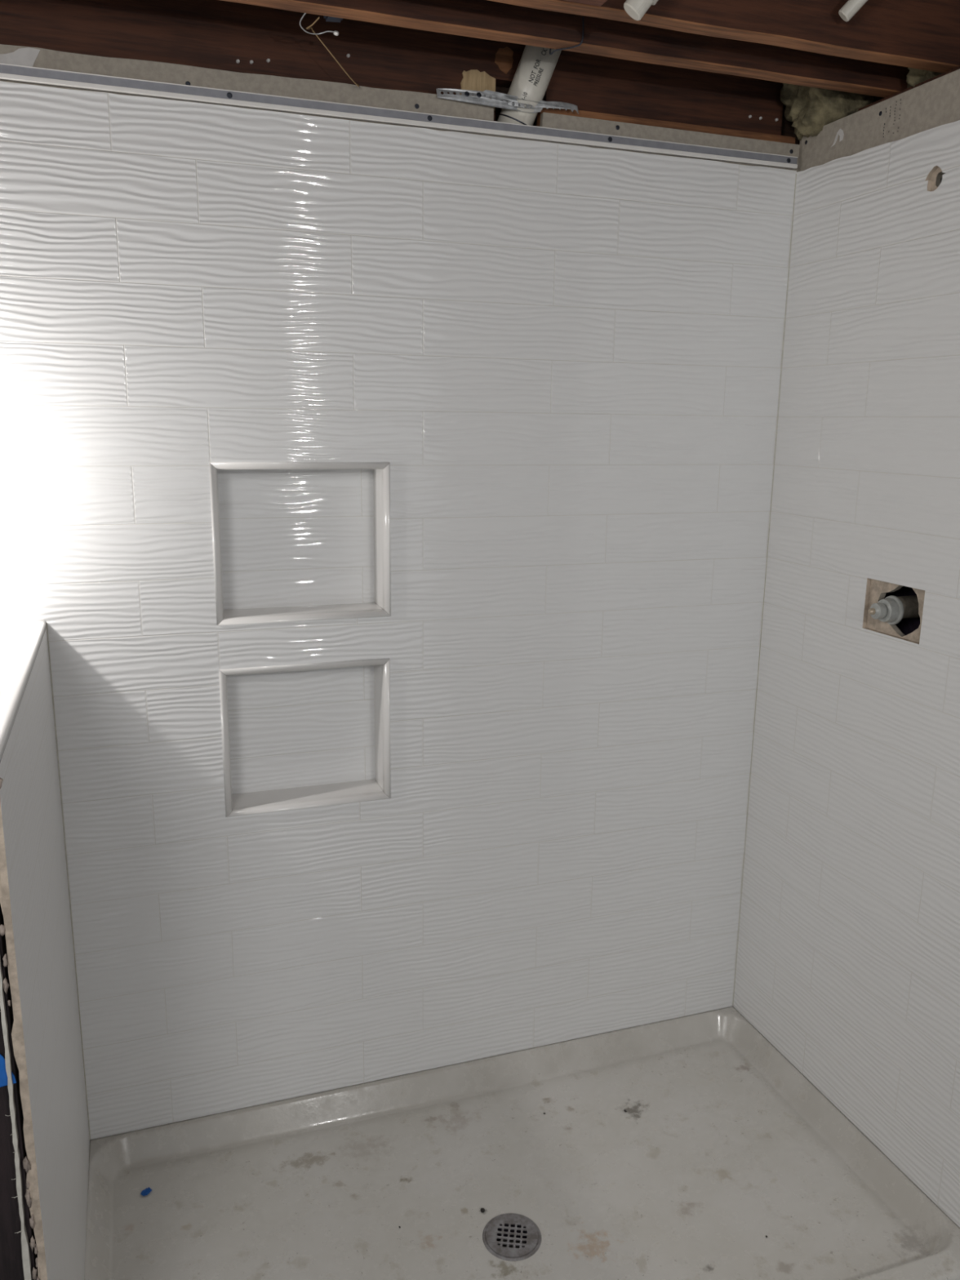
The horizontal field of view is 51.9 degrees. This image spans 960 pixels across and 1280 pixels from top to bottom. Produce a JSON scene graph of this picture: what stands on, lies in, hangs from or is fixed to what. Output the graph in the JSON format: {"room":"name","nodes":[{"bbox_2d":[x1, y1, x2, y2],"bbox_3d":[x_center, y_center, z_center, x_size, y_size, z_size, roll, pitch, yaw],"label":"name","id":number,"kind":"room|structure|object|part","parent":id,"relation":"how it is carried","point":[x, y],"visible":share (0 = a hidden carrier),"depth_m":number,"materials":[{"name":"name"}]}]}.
{"room":"building under construction","nodes":[
{"label":"building under construction","id":0,"kind":"room"},
{"bbox_2d":[0,620,89,1279],"bbox_3d":[-0.706,0.608,1.497,0.139,1.146,0.775,-4,13,-19],"label":"wall","id":1,"kind":"structure","parent":0,"point":[45,1139],"depth_m":1.30,"materials":[{"name":"white tile"}]},
{"bbox_2d":[0,1053,16,1087],"bbox_3d":[-0.557,0.480,1.109,0.060,0.062,0.003,-4,13,-19],"label":"tape","id":2,"kind":"object","parent":1,"relation":"attached to","point":[3,1076],"visible":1,"depth_m":1.12,"materials":[{"name":"blue plastic"}]},
{"bbox_2d":[0,44,799,1140],"bbox_3d":[-0.646,-0.088,1.837,3.500,2.400,0.104,-4,13,-19],"label":"wall","id":3,"kind":"structure","parent":0,"point":[563,360],"depth_m":1.96,"materials":[{"name":"white tile"}]},
{"bbox_2d":[46,622,90,1140],"bbox_3d":[-0.777,0.487,1.865,0.003,1.060,0.003,-4,13,-19],"label":"trim","id":4,"kind":"structure","parent":3,"relation":"attached to","point":[46,623],"depth_m":1.85,"materials":[{"name":"white plastic"}]},
{"bbox_2d":[208,462,391,625],"bbox_3d":[-0.348,-0.194,1.911,0.335,0.301,0.098,-4,13,-19],"label":"shower niche","id":5,"kind":"object","parent":3,"relation":"attached to","point":[293,541],"visible":0.95,"depth_m":1.94,"materials":[{"name":"white tile"}]},
{"bbox_3d":[-0.499,-0.183,1.856,0.013,0.301,0.091,-4,13,-19],"label":"trim","id":6,"kind":"part","parent":5,"relation":"part of","materials":[{"name":"white plastic"}]},
{"bbox_3d":[-0.345,-0.334,1.877,0.335,0.013,0.091,-4,13,-19],"label":"head trim","id":7,"kind":"part","parent":5,"relation":"part of","materials":[{"name":"white plastic"}]},
{"bbox_3d":[-0.349,-0.052,1.939,0.335,0.013,0.091,-4,13,-19],"label":"sill","id":8,"kind":"part","parent":5,"relation":"part of","materials":[{"name":"white plastic"}]},
{"bbox_3d":[-0.195,-0.203,1.960,0.013,0.301,0.091,-4,13,-19],"label":"trim","id":9,"kind":"part","parent":5,"relation":"part of","materials":[{"name":"white plastic"}]},
{"bbox_2d":[218,657,391,817],"bbox_3d":[-0.354,0.183,1.994,0.332,0.298,0.098,-4,13,-19],"label":"shower niche","id":10,"kind":"object","parent":3,"relation":"attached to","point":[304,735],"visible":0.89,"depth_m":2.02,"materials":[{"name":"white tile"}]},
{"bbox_3d":[-0.503,0.193,1.940,0.013,0.298,0.091,-4,13,-19],"label":"trim","id":11,"kind":"part","parent":10,"relation":"part of","materials":[{"name":"white plastic"}]},
{"bbox_3d":[-0.351,0.044,1.960,0.331,0.013,0.091,-4,13,-19],"label":"head trim","id":12,"kind":"part","parent":10,"relation":"part of","materials":[{"name":"white plastic"}]},
{"bbox_3d":[-0.355,0.323,2.022,0.331,0.013,0.091,-4,13,-19],"label":"sill","id":13,"kind":"part","parent":10,"relation":"part of","materials":[{"name":"white plastic"}]},
{"bbox_3d":[-0.203,0.174,2.042,0.013,0.298,0.091,-4,13,-19],"label":"trim","id":14,"kind":"part","parent":10,"relation":"part of","materials":[{"name":"white plastic"}]},
{"bbox_2d":[0,0,783,135],"bbox_3d":[-0.808,-1.060,1.575,3.040,0.347,0.042,-4,13,-19],"label":"board","id":15,"kind":"object","parent":3,"relation":"attached to","point":[215,34],"visible":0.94,"depth_m":1.77,"materials":[{"name":"brown wood"}]},
{"bbox_2d":[0,62,797,168],"bbox_3d":[-0.123,-0.940,1.777,1.649,0.022,0.013,-4,13,-19],"label":"trim","id":16,"kind":"structure","parent":3,"relation":"attached to","point":[7,72],"depth_m":1.75,"materials":[{"name":"grey metal"}]},
{"bbox_2d":[497,44,561,125],"bbox_3d":[0.099,-1.053,1.843,0.166,0.270,0.074,4,13,16],"label":"vent pipe","id":17,"kind":"object","parent":3,"relation":"attached to","point":[535,68],"visible":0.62,"depth_m":1.82,"materials":[{"name":"white plastic"}]},
{"bbox_2d":[435,88,578,114],"bbox_3d":[0.054,-0.996,1.825,0.279,0.032,0.019,-4,13,-19],"label":"strap","id":18,"kind":"object","parent":17,"relation":"attached to","point":[482,98],"visible":1,"depth_m":1.82,"materials":[{"name":"metal"}]},
{"bbox_2d":[536,107,795,144],"bbox_3d":[0.383,-0.996,1.978,0.574,0.076,0.022,-4,13,-19],"label":"strip","id":19,"kind":"object","parent":3,"relation":"attached to","point":[704,129],"visible":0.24,"depth_m":1.96,"materials":[{"name":"grey metal"}]},
{"bbox_2d":[732,173,796,1006],"bbox_3d":[0.644,-0.026,2.254,0.003,1.929,0.003,-4,13,-19],"label":"trim","id":20,"kind":"structure","parent":3,"relation":"attached to","point":[796,174],"depth_m":2.23,"materials":[{"name":"plastic"}]},
{"bbox_2d":[779,83,885,140],"bbox_3d":[0.741,-1.115,2.017,0.247,0.203,0.141,-4,13,-19],"label":"insulation batt","id":21,"kind":"object","parent":3,"relation":"in","point":[810,108],"visible":0.2,"depth_m":1.97,"materials":[{"name":"fabric"}]},
{"bbox_2d":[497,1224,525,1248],"bbox_3d":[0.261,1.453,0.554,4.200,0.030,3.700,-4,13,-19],"label":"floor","id":22,"kind":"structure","parent":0,"point":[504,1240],"depth_m":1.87,"materials":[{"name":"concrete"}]},
{"bbox_2d":[84,1006,959,1279],"bbox_3d":[0.057,1.094,1.859,1.498,0.100,0.812,-4,13,-19],"label":"shower pan","id":23,"kind":"object","parent":22,"relation":"on","point":[721,1145],"visible":1,"depth_m":1.96,"materials":[{"name":"white plastic"}]},
{"bbox_2d":[140,1186,151,1196],"bbox_3d":[-0.647,1.071,1.912,0.014,0.004,0.020,8,14,30],"label":"paper scrap","id":24,"kind":"object","parent":23,"relation":"in","point":[146,1191],"visible":1,"depth_m":1.91,"materials":[{"name":"blue paper"}]},
{"bbox_2d":[482,1213,541,1261],"bbox_3d":[0.059,1.133,1.837,0.110,0.054,0.110,-4,13,-19],"label":"shower drain","id":25,"kind":"object","parent":23,"relation":"in","point":[515,1227],"visible":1,"depth_m":1.83,"materials":[{"name":"metal"}]},
{"bbox_2d":[733,66,959,1227],"bbox_3d":[1.364,0.197,0.673,0.312,2.400,3.720,-4,13,-19],"label":"wall","id":26,"kind":"structure","parent":0,"point":[848,959],"depth_m":1.93,"materials":[{"name":"white tile"}]},
{"bbox_2d":[867,595,919,624],"bbox_3d":[0.799,-0.058,1.881,0.136,0.056,0.056,-4,13,-19],"label":"shower valve","id":27,"kind":"object","parent":26,"relation":"attached to","point":[891,610],"visible":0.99,"depth_m":1.86,"materials":[{"name":"white metal"}]},
{"bbox_3d":[0.929,-0.977,1.690,0.135,0.039,1.070,-4,13,-19],"label":"plate","id":28,"kind":"part","parent":26,"relation":"part of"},
{"bbox_2d":[906,67,942,86],"bbox_3d":[0.898,-1.075,1.841,0.205,0.128,0.119,-4,13,-19],"label":"insulation batt","id":29,"kind":"object","parent":26,"relation":"in","point":[915,76],"visible":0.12,"depth_m":1.82,"materials":[{"name":"fabric"}]},
{"bbox_3d":[0.092,-0.887,-0.003,3.800,0.020,3.638,-4,13,-19],"label":"ceiling","id":30,"kind":"structure","parent":0,"visible":0},
{"bbox_2d":[221,0,908,97],"bbox_3d":[-0.678,-1.067,1.359,3.145,0.238,0.040,-4,13,-19],"label":"joist","id":31,"kind":"object","parent":30,"relation":"attached to","point":[487,20],"visible":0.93,"depth_m":1.68,"materials":[{"name":"brown wood"}]},
{"bbox_2d":[299,13,359,87],"bbox_3d":[-0.254,-0.990,1.652,0.049,0.072,0.188,4,13,14],"label":"loose wire","id":32,"kind":"object","parent":31,"relation":"hanging from","point":[335,33],"visible":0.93,"depth_m":1.63,"materials":[{"name":"metal"}]},
{"bbox_2d":[323,15,343,22],"bbox_3d":[-0.233,-1.027,1.569,0.032,0.071,0.035,-4,13,-19],"label":"block","id":33,"kind":"object","parent":31,"relation":"attached to","point":[329,19],"visible":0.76,"depth_m":1.58,"materials":[{"name":"blue plastic"}]},
{"bbox_2d":[549,17,583,54],"bbox_3d":[0.146,-1.019,1.663,0.066,0.047,0.009,10,15,35],"label":"wire hook","id":34,"kind":"object","parent":31,"relation":"attached to","point":[581,42],"visible":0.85,"depth_m":1.66,"materials":[{"name":"grey metal"}]},
{"bbox_2d":[488,0,959,73],"bbox_3d":[-0.609,-1.037,1.231,3.190,0.239,0.040,-4,13,-19],"label":"joist","id":35,"kind":"object","parent":30,"relation":"attached to","point":[920,34],"visible":0.96,"depth_m":1.64,"materials":[{"name":"brown wood"}]},
{"bbox_2d":[623,0,657,20],"bbox_3d":[0.271,-0.990,1.455,0.112,0.131,0.041,2,13,4],"label":"pipe","id":36,"kind":"object","parent":35,"relation":"attached to","point":[635,9],"visible":1,"depth_m":1.46,"materials":[{"name":"white plastic"}]},
{"bbox_2d":[838,0,867,22],"bbox_3d":[0.676,-1.098,1.565,0.187,0.193,0.023,4,13,15],"label":"pipe","id":37,"kind":"object","parent":35,"relation":"attached to","point":[851,7],"visible":1,"depth_m":1.59,"materials":[{"name":"white plastic"}]}
]}

